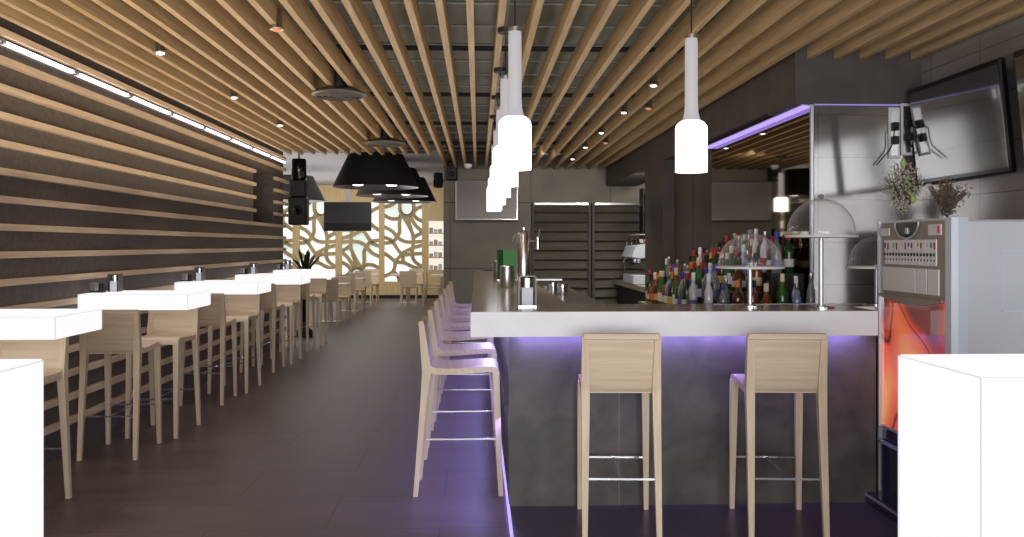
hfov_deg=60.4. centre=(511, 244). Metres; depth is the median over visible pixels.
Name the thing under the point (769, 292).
bottle
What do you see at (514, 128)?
pendant lamp
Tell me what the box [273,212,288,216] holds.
batten
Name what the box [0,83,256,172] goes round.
batten
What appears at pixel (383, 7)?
batten
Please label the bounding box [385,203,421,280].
window
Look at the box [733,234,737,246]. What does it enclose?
bottle
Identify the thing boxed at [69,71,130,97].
fluorescent tube
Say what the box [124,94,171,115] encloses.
fluorescent tube
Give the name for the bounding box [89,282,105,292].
holder
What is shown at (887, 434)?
tray
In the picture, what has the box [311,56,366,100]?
ceiling vent
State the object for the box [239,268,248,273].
holder
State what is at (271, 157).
fluorescent tube
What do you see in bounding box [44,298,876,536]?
floor
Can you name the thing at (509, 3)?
trim
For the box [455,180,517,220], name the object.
television
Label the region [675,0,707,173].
pendant lamp
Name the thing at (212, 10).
batten
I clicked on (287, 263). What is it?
napkin dispenser
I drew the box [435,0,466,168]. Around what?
batten
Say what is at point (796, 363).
bar stool
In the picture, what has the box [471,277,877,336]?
countertop
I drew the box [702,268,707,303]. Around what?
bottle
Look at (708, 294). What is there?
bottle
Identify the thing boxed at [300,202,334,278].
window
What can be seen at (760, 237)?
bottle
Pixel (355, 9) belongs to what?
batten
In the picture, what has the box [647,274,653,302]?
bottle
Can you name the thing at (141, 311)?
batten
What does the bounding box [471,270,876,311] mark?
countertop
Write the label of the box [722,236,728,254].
bottle
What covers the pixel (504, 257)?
holder
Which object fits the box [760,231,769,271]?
bottle
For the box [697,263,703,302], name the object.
bottle
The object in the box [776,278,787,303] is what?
bottle
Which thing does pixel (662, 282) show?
bottle
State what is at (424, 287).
dining chair
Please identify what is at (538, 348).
bar counter
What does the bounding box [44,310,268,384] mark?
batten
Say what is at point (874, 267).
cake stand
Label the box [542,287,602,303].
counter
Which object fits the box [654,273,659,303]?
bottle
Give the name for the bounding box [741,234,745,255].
bottle
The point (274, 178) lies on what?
batten
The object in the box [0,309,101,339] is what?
table
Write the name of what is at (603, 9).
batten
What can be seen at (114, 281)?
napkin dispenser
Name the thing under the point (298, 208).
speaker
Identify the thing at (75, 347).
batten
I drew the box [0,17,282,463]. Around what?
wall
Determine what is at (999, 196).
wall
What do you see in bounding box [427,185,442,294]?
wall niche
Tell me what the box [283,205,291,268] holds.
window
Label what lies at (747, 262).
bottle
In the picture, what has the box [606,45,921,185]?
bulkhead
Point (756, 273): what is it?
bottle
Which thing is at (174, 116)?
fluorescent tube
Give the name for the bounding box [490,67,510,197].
pendant lamp
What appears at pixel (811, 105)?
chrome post
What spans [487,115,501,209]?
pendant lamp
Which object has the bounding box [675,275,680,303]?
bottle
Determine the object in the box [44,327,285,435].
batten
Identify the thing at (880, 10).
batten
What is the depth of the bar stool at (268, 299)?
10.26 m
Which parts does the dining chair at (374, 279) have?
backrest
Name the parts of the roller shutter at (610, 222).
rail, rail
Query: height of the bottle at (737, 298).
0.284 m
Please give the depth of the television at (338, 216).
20.86 m
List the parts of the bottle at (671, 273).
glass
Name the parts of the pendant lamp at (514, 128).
lamp shade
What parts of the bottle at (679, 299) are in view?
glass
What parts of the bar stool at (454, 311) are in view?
leg, seat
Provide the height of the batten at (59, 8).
0.140 m
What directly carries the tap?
on the tap tower
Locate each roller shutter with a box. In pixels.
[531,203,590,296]
[591,203,638,303]
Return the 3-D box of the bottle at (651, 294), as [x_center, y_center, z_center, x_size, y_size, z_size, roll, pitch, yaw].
[1.294,0.389,7.947,0.109,0.281,0.112,0,0,-37]
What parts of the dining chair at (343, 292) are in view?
backrest, leg, leg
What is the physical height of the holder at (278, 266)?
0.075 m
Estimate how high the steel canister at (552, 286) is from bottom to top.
0.123 m
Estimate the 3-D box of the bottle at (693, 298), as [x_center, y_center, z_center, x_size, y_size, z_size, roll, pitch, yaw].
[1.349,0.367,6.542,0.060,0.324,0.062,0,0,-3]
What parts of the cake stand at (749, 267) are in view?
plate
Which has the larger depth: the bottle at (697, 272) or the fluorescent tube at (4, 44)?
the bottle at (697, 272)
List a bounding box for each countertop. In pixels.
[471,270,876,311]
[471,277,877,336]
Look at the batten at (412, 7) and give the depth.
6.75 m
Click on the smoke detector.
(467, 166)
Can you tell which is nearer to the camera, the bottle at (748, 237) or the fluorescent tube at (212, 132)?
the bottle at (748, 237)
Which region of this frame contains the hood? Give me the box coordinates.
[622,244,644,257]
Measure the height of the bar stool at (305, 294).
1.032 m
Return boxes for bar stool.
[0,337,71,498]
[77,309,161,460]
[125,308,200,438]
[179,293,236,405]
[207,294,260,393]
[240,283,284,372]
[260,285,301,364]
[279,283,314,351]
[294,278,326,345]
[413,316,502,496]
[424,306,496,459]
[431,298,493,430]
[437,293,491,410]
[441,288,490,393]
[445,284,488,379]
[448,281,487,359]
[577,333,661,536]
[729,333,829,536]
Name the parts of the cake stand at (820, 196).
plate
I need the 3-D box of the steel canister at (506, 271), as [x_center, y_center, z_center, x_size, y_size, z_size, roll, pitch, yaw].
[-0.042,0.264,7.404,0.116,0.188,0.116,0,0,-2]
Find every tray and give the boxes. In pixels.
[89,291,105,292]
[877,424,897,450]
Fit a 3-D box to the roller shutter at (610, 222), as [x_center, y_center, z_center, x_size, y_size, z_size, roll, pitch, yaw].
[2.369,0.360,15.928,1.857,2.240,0.110,0,0,-2]
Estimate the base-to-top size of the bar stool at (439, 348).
1.032 m
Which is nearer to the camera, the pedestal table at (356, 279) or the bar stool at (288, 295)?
the bar stool at (288, 295)
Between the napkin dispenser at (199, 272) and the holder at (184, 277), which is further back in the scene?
the napkin dispenser at (199, 272)
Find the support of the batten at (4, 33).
attached to the wall at (94, 428)
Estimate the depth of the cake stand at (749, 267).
5.11 m
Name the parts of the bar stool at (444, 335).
leg, leg, backrest, seat, leg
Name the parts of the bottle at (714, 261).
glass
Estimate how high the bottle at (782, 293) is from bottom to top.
0.330 m
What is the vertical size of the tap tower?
0.520 m
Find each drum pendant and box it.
[283,174,324,202]
[332,149,418,189]
[356,167,428,197]
[372,177,435,203]
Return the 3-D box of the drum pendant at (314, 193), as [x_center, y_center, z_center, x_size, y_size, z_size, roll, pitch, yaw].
[-4.758,-1.305,19.031,1.420,0.710,1.420,0,0,-2]
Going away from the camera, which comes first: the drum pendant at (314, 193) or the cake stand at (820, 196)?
the cake stand at (820, 196)
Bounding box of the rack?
[533,278,561,283]
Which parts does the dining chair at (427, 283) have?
backrest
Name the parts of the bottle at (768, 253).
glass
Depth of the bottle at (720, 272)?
7.06 m
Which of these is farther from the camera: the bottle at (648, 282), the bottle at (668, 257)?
the bottle at (648, 282)
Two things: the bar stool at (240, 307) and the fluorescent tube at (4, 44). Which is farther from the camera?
the bar stool at (240, 307)
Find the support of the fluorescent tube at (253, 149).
attached to the wall at (94, 428)
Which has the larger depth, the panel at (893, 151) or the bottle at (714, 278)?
the bottle at (714, 278)
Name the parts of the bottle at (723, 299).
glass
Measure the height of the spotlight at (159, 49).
0.140 m
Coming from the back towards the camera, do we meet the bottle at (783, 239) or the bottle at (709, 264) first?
the bottle at (783, 239)
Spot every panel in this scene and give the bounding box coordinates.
[531,154,599,204]
[876,107,899,164]
[901,103,913,154]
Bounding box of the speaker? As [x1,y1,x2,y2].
[288,154,308,224]
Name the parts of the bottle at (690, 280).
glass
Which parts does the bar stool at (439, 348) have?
rail, leg, leg, backrest, seat, leg, leg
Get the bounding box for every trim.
[276,0,727,153]
[312,44,683,144]
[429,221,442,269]
[501,441,512,536]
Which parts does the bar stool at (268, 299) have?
leg, leg, backrest, seat, leg, leg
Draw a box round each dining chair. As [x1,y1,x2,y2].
[316,279,341,324]
[328,276,350,319]
[336,275,357,313]
[345,272,364,309]
[355,271,372,304]
[364,269,378,301]
[400,271,417,305]
[408,269,423,301]
[422,271,440,306]
[424,269,439,301]
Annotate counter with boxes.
[471,270,877,505]
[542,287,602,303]
[614,279,644,303]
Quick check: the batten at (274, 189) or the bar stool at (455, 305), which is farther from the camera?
the batten at (274, 189)
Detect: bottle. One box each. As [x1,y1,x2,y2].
[646,270,650,301]
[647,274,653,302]
[649,272,656,303]
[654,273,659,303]
[658,271,660,303]
[659,271,664,303]
[662,275,667,303]
[664,258,667,279]
[665,272,670,303]
[666,256,670,274]
[668,272,673,303]
[672,268,677,303]
[674,260,678,275]
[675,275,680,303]
[677,272,683,303]
[682,272,688,303]
[683,264,686,276]
[684,265,689,282]
[686,279,691,303]
[689,262,692,278]
[689,273,697,303]
[690,250,695,261]
[690,261,696,278]
[695,258,699,286]
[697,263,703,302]
[698,247,701,262]
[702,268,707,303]
[703,283,716,303]
[704,255,707,267]
[704,273,712,303]
[706,263,711,285]
[707,253,712,271]
[711,250,716,263]
[711,264,719,303]
[712,254,719,272]
[717,242,720,251]
[717,252,724,288]
[718,283,727,303]
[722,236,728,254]
[723,253,728,282]
[724,279,729,303]
[726,236,732,259]
[727,246,733,289]
[731,250,737,290]
[732,258,745,291]
[732,280,742,303]
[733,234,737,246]
[733,236,740,257]
[740,280,744,303]
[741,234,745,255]
[741,245,744,264]
[742,250,749,289]
[745,235,750,250]
[746,280,757,303]
[749,239,753,262]
[750,253,753,264]
[752,229,758,252]
[752,253,761,291]
[756,234,762,264]
[759,283,772,303]
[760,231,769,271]
[766,239,773,272]
[766,281,772,300]
[771,232,781,272]
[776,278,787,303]
[778,274,786,303]
[781,237,785,271]
[783,233,793,272]
[792,276,799,296]
[792,284,800,303]
[806,273,815,303]
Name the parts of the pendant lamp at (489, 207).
lamp shade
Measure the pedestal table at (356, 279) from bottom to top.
0.740 m
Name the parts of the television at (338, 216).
screen glass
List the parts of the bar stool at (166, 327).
leg, leg, seat, backrest, leg, leg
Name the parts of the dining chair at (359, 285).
backrest, leg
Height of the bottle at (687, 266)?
0.280 m
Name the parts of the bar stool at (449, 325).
leg, leg, backrest, seat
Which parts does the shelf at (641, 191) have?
panel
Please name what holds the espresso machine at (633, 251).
on the counter at (628, 293)
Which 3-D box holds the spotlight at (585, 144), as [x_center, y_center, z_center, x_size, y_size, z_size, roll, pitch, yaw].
[1.004,-1.390,12.029,0.090,0.140,0.090,0,0,-2]
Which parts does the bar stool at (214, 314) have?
leg, backrest, rail, leg, seat, leg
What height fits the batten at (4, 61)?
0.042 m
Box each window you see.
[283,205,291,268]
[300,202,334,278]
[342,202,378,274]
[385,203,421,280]
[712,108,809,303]
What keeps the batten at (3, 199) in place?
attached to the wall at (94, 428)
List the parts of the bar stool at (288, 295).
leg, leg, backrest, seat, leg, leg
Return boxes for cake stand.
[715,229,784,306]
[784,194,858,307]
[846,232,876,304]
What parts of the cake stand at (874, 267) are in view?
plate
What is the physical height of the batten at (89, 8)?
0.140 m
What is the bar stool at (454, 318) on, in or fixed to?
on the floor at (325, 445)
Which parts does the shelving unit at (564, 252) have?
rail, rail, rail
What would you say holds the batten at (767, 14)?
attached to the wall at (468, 246)
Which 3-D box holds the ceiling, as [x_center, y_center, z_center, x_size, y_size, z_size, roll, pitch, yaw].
[-1.925,-1.700,10.984,13.400,0.120,27.700,0,0,-2]
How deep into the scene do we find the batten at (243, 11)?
6.46 m
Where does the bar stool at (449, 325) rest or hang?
on the floor at (325, 445)
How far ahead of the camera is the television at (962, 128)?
5.69 m
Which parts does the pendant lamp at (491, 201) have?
lamp shade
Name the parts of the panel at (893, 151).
frame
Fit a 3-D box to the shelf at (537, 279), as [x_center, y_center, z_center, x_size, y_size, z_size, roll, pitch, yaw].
[0.362,0.351,9.021,0.280,0.015,0.240,0,0,-2]
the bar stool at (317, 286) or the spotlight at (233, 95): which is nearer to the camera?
the spotlight at (233, 95)
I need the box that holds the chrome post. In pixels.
[810,104,813,285]
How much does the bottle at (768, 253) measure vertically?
0.254 m
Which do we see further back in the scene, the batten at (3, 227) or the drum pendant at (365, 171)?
the drum pendant at (365, 171)
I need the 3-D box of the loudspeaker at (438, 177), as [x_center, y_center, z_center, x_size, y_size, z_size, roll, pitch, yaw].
[-1.340,-1.193,16.243,0.196,0.280,0.160,0,0,-24]
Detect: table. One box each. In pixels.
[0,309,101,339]
[0,359,43,536]
[78,290,210,309]
[174,280,270,293]
[235,273,309,284]
[273,269,334,277]
[322,283,351,322]
[338,278,365,311]
[358,274,379,302]
[390,274,422,302]
[431,274,442,304]
[898,354,1023,536]
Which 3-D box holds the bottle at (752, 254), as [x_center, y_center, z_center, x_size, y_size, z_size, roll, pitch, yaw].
[1.827,0.206,6.678,0.074,0.285,0.072,0,0,0]
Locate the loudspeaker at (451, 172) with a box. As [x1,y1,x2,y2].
[446,161,456,180]
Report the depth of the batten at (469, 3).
6.59 m
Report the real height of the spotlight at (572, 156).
0.140 m
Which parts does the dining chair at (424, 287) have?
seat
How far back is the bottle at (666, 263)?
8.14 m
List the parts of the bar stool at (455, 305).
leg, seat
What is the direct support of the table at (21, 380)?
on the floor at (325, 445)
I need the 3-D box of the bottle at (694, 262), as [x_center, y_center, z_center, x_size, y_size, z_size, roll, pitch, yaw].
[1.476,0.289,7.089,0.076,0.320,0.078,0,0,7]
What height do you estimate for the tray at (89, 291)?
0.012 m
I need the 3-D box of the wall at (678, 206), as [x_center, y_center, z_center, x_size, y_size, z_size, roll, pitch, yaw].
[2.170,0.210,9.381,0.440,2.540,5.620,0,0,-2]
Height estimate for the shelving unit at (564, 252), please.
2.240 m
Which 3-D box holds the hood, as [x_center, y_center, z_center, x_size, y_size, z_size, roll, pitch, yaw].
[2.128,0.085,14.293,0.540,0.252,0.966,0,0,-2]
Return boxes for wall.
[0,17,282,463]
[292,185,426,294]
[443,153,644,322]
[645,148,711,300]
[814,105,921,446]
[922,14,1023,219]
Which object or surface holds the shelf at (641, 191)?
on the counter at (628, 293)
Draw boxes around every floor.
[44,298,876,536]
[510,502,897,536]
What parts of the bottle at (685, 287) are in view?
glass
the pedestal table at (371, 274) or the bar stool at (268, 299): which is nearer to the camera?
the bar stool at (268, 299)
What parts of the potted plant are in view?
planter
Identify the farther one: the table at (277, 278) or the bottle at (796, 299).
the table at (277, 278)
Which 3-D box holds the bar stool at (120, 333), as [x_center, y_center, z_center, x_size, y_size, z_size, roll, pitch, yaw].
[-2.800,0.964,6.306,0.406,1.032,0.530,0,0,-4]
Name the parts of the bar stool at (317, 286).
leg, leg, backrest, seat, leg, leg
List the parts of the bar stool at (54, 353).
leg, backrest, seat, leg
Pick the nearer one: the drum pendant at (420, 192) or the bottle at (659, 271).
the bottle at (659, 271)
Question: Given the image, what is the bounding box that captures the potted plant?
[286,249,321,337]
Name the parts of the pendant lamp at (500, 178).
lamp shade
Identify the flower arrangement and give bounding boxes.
[879,158,923,218]
[926,176,972,217]
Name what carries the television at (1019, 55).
attached to the wall at (999, 196)
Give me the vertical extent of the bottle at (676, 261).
0.322 m
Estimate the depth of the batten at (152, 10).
6.64 m
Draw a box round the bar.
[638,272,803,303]
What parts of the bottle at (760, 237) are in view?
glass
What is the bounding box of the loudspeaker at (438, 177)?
[433,172,442,187]
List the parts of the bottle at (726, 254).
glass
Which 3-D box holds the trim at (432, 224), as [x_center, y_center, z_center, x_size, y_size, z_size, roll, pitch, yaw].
[-2.154,0.014,24.895,0.459,1.366,0.020,0,0,-2]
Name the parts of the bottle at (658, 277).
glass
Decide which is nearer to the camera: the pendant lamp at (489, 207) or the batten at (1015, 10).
the batten at (1015, 10)
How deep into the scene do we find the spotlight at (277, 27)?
5.42 m
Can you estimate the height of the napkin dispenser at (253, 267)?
0.135 m
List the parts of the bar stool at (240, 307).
leg, leg, backrest, seat, leg, leg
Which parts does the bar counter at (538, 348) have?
panel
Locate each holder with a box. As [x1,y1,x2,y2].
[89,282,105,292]
[181,274,192,280]
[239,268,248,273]
[276,264,283,269]
[497,250,516,279]
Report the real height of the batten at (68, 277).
0.042 m
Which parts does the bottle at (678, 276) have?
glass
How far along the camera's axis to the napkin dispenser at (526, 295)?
5.12 m
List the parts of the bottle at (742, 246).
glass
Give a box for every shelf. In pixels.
[533,278,561,280]
[639,188,644,243]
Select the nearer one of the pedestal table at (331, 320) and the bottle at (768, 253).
the bottle at (768, 253)
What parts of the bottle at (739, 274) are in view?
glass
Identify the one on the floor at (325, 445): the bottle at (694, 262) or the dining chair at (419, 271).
the dining chair at (419, 271)
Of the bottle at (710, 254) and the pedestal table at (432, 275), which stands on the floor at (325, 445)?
the pedestal table at (432, 275)
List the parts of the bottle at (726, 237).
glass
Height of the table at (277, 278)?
0.146 m
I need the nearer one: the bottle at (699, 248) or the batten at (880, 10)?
the batten at (880, 10)
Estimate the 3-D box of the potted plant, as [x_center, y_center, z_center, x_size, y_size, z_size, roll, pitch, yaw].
[-3.376,0.733,14.203,0.542,1.495,0.851,0,0,-18]
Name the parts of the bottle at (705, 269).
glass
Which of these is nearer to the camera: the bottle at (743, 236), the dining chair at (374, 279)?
the bottle at (743, 236)
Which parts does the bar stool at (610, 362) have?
leg, leg, seat, rail, backrest, leg, leg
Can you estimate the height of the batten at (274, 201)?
0.042 m
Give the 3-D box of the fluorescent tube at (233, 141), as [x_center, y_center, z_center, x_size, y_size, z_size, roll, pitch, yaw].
[-3.316,-1.235,10.730,0.062,0.040,0.960,0,0,-2]
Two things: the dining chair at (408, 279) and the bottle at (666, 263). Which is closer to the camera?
the bottle at (666, 263)
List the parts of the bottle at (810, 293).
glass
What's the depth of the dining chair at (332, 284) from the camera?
16.22 m
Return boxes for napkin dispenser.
[107,274,122,291]
[194,267,204,280]
[249,263,257,273]
[284,260,290,269]
[518,275,535,306]
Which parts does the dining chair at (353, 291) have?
backrest, leg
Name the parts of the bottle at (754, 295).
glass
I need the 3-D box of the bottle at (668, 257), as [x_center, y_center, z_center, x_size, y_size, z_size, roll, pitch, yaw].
[1.435,0.277,8.041,0.062,0.344,0.061,0,0,31]
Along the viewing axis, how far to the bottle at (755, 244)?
7.01 m
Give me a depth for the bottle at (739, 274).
6.58 m
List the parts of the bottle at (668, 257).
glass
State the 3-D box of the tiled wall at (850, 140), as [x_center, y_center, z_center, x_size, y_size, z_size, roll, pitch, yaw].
[2.701,0.225,6.514,1.000,2.510,0.150,0,0,-2]
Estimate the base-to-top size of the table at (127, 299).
0.146 m
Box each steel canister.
[493,260,496,278]
[500,265,513,287]
[548,281,557,294]
[558,283,566,295]
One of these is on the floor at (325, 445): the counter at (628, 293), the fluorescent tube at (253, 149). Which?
the counter at (628, 293)
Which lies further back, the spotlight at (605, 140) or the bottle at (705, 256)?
the spotlight at (605, 140)
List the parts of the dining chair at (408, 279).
leg, backrest, leg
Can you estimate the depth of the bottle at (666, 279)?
7.47 m
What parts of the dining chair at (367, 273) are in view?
backrest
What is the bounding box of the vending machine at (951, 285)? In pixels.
[865,217,1023,523]
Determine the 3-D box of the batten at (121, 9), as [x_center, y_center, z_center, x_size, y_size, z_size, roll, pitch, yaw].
[-2.334,-1.430,5.304,0.042,0.140,15.940,0,0,-2]
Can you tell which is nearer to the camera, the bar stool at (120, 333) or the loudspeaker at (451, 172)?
the bar stool at (120, 333)
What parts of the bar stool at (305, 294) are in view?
leg, leg, backrest, leg, leg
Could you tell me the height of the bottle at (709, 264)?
0.315 m
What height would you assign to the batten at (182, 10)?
0.140 m
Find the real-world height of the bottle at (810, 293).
0.335 m
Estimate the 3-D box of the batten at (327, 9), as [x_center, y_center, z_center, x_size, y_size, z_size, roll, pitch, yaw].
[-1.121,-1.430,5.351,0.042,0.140,15.940,0,0,-2]
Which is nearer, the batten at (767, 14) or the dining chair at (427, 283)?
the batten at (767, 14)
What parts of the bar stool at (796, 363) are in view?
leg, leg, seat, rail, backrest, leg, leg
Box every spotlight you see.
[153,41,166,54]
[229,88,238,98]
[269,8,283,31]
[276,118,283,126]
[570,151,574,159]
[582,139,588,147]
[598,123,604,133]
[602,136,608,143]
[620,101,627,113]
[644,98,652,109]
[648,72,658,86]
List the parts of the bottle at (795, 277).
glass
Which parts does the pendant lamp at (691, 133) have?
lamp shade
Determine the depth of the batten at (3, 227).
6.97 m
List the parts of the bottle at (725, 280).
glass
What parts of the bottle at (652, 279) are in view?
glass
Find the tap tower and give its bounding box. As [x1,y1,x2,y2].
[512,227,541,284]
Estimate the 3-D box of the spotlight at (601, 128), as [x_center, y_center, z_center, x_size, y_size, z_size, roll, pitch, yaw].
[1.064,-1.390,10.468,0.090,0.140,0.090,0,0,-2]
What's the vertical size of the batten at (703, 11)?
0.140 m
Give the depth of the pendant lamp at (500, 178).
5.48 m
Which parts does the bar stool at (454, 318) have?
leg, leg, seat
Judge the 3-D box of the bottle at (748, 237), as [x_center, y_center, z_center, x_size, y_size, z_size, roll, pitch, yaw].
[1.949,0.062,7.249,0.086,0.294,0.088,0,0,-2]
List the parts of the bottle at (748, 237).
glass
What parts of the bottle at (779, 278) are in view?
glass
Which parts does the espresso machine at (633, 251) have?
cup rail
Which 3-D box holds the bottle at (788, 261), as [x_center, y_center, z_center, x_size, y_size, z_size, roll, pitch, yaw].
[2.086,0.060,6.634,0.075,0.298,0.077,0,0,-39]
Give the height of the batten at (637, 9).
0.140 m
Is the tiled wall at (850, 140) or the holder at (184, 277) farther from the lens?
the holder at (184, 277)
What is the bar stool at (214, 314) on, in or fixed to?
on the floor at (325, 445)
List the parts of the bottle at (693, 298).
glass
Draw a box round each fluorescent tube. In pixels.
[0,38,75,74]
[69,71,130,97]
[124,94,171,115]
[166,112,204,128]
[200,126,230,139]
[226,138,252,149]
[250,148,270,156]
[267,155,285,163]
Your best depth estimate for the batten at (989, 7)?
5.57 m
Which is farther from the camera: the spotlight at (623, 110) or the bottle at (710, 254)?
the spotlight at (623, 110)
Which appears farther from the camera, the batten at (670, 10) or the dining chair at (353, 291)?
the dining chair at (353, 291)
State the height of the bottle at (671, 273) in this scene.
0.304 m
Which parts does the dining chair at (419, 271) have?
backrest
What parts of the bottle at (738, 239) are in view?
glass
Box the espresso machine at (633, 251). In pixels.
[622,234,644,283]
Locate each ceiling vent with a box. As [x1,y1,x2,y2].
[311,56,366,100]
[364,117,405,146]
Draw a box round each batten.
[0,0,302,154]
[0,2,291,154]
[0,27,285,159]
[0,55,285,170]
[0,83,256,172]
[0,111,256,185]
[0,139,256,198]
[0,167,256,211]
[0,195,285,227]
[0,223,285,238]
[0,248,285,258]
[0,259,285,286]
[0,272,272,308]
[29,0,314,154]
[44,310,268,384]
[44,315,285,409]
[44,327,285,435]
[60,0,326,154]
[69,326,146,352]
[91,0,337,154]
[123,0,349,154]
[139,310,148,313]
[154,0,360,154]
[185,0,372,154]
[216,0,383,154]
[247,0,395,154]
[273,177,288,183]
[273,188,288,194]
[273,200,288,205]
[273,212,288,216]
[279,0,407,154]
[310,0,418,154]
[341,0,430,154]
[372,0,446,168]
[404,0,456,167]
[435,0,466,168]
[466,0,476,168]
[485,0,506,168]
[522,0,543,80]
[524,0,580,120]
[531,0,618,151]
[531,0,655,168]
[542,0,692,168]
[554,0,729,168]
[565,0,766,168]
[576,0,803,169]
[588,0,841,169]
[599,0,878,169]
[807,0,916,58]
[834,0,952,58]
[860,0,987,58]
[886,0,1021,58]
[911,0,1023,58]
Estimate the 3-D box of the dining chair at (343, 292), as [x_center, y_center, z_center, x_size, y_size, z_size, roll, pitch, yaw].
[-3.436,1.058,17.546,0.400,0.845,0.455,0,0,-2]
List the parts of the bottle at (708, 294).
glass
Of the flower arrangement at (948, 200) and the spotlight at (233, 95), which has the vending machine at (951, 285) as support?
the flower arrangement at (948, 200)
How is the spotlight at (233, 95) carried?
attached to the batten at (121, 9)
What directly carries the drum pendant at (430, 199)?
hanging from the ceiling
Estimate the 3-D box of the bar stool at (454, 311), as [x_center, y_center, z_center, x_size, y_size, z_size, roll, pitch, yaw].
[-0.495,0.964,9.828,0.530,1.032,0.406,0,0,-3]
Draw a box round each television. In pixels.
[324,189,371,230]
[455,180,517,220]
[908,57,1016,184]
[1013,49,1023,152]
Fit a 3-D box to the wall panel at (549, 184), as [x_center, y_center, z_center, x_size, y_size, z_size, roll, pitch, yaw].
[0.962,-1.180,15.934,1.248,0.920,0.070,0,0,-2]
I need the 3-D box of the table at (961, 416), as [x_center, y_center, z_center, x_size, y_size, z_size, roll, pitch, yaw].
[1.626,0.929,2.813,0.555,1.100,0.505,0,0,-2]
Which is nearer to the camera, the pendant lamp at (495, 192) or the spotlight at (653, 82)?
the pendant lamp at (495, 192)
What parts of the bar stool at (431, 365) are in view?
leg, rail, leg, backrest, seat, leg, leg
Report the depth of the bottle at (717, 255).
7.18 m
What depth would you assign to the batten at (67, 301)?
6.04 m
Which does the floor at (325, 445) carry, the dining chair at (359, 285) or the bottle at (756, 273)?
the dining chair at (359, 285)
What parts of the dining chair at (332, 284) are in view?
leg, backrest, leg, leg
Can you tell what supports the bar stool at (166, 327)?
on the floor at (325, 445)
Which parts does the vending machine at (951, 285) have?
edge trim, plinth trim, panel, trim, control panel, picture panel, corner post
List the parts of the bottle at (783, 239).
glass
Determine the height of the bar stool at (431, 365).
1.032 m
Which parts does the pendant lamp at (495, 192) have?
lamp shade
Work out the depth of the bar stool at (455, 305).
10.51 m
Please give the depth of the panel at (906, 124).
6.43 m
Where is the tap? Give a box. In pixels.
[530,229,541,248]
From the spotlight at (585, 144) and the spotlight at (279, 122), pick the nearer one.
the spotlight at (279, 122)
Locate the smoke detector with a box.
[464,164,471,168]
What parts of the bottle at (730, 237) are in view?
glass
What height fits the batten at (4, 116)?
0.042 m
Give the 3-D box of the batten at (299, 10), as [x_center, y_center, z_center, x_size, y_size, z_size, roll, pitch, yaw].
[-1.294,-1.430,5.344,0.042,0.140,15.940,0,0,-2]
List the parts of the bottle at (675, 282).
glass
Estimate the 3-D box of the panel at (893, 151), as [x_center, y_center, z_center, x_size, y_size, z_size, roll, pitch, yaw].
[2.744,-0.793,6.402,0.186,0.425,0.074,0,0,-2]
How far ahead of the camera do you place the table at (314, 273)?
12.40 m
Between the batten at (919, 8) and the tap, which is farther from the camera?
the tap
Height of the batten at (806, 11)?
0.140 m
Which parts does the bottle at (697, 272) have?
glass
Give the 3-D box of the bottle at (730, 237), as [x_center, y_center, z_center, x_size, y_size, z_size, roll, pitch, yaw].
[1.920,0.067,7.718,0.086,0.284,0.088,0,0,25]
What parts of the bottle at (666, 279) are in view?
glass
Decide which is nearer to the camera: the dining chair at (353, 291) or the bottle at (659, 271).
the bottle at (659, 271)
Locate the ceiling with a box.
[278,0,732,184]
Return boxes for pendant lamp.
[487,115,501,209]
[488,95,505,204]
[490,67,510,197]
[493,26,517,186]
[499,0,530,170]
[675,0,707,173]
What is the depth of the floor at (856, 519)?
4.72 m
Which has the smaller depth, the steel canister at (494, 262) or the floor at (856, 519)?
the floor at (856, 519)
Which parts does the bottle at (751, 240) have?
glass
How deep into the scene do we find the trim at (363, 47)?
8.86 m
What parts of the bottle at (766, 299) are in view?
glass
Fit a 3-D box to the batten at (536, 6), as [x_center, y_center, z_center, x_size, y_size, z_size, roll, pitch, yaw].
[0.092,-1.430,6.619,0.042,0.140,18.380,0,0,-2]
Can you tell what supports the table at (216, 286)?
attached to the wall at (94, 428)
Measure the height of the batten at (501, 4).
0.140 m
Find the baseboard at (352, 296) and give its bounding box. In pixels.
[315,295,438,297]
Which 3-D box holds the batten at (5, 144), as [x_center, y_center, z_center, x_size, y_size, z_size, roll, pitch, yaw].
[-3.079,-0.619,4.389,0.045,0.042,14.170,0,0,-2]
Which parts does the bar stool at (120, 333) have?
leg, leg, backrest, rail, seat, leg, leg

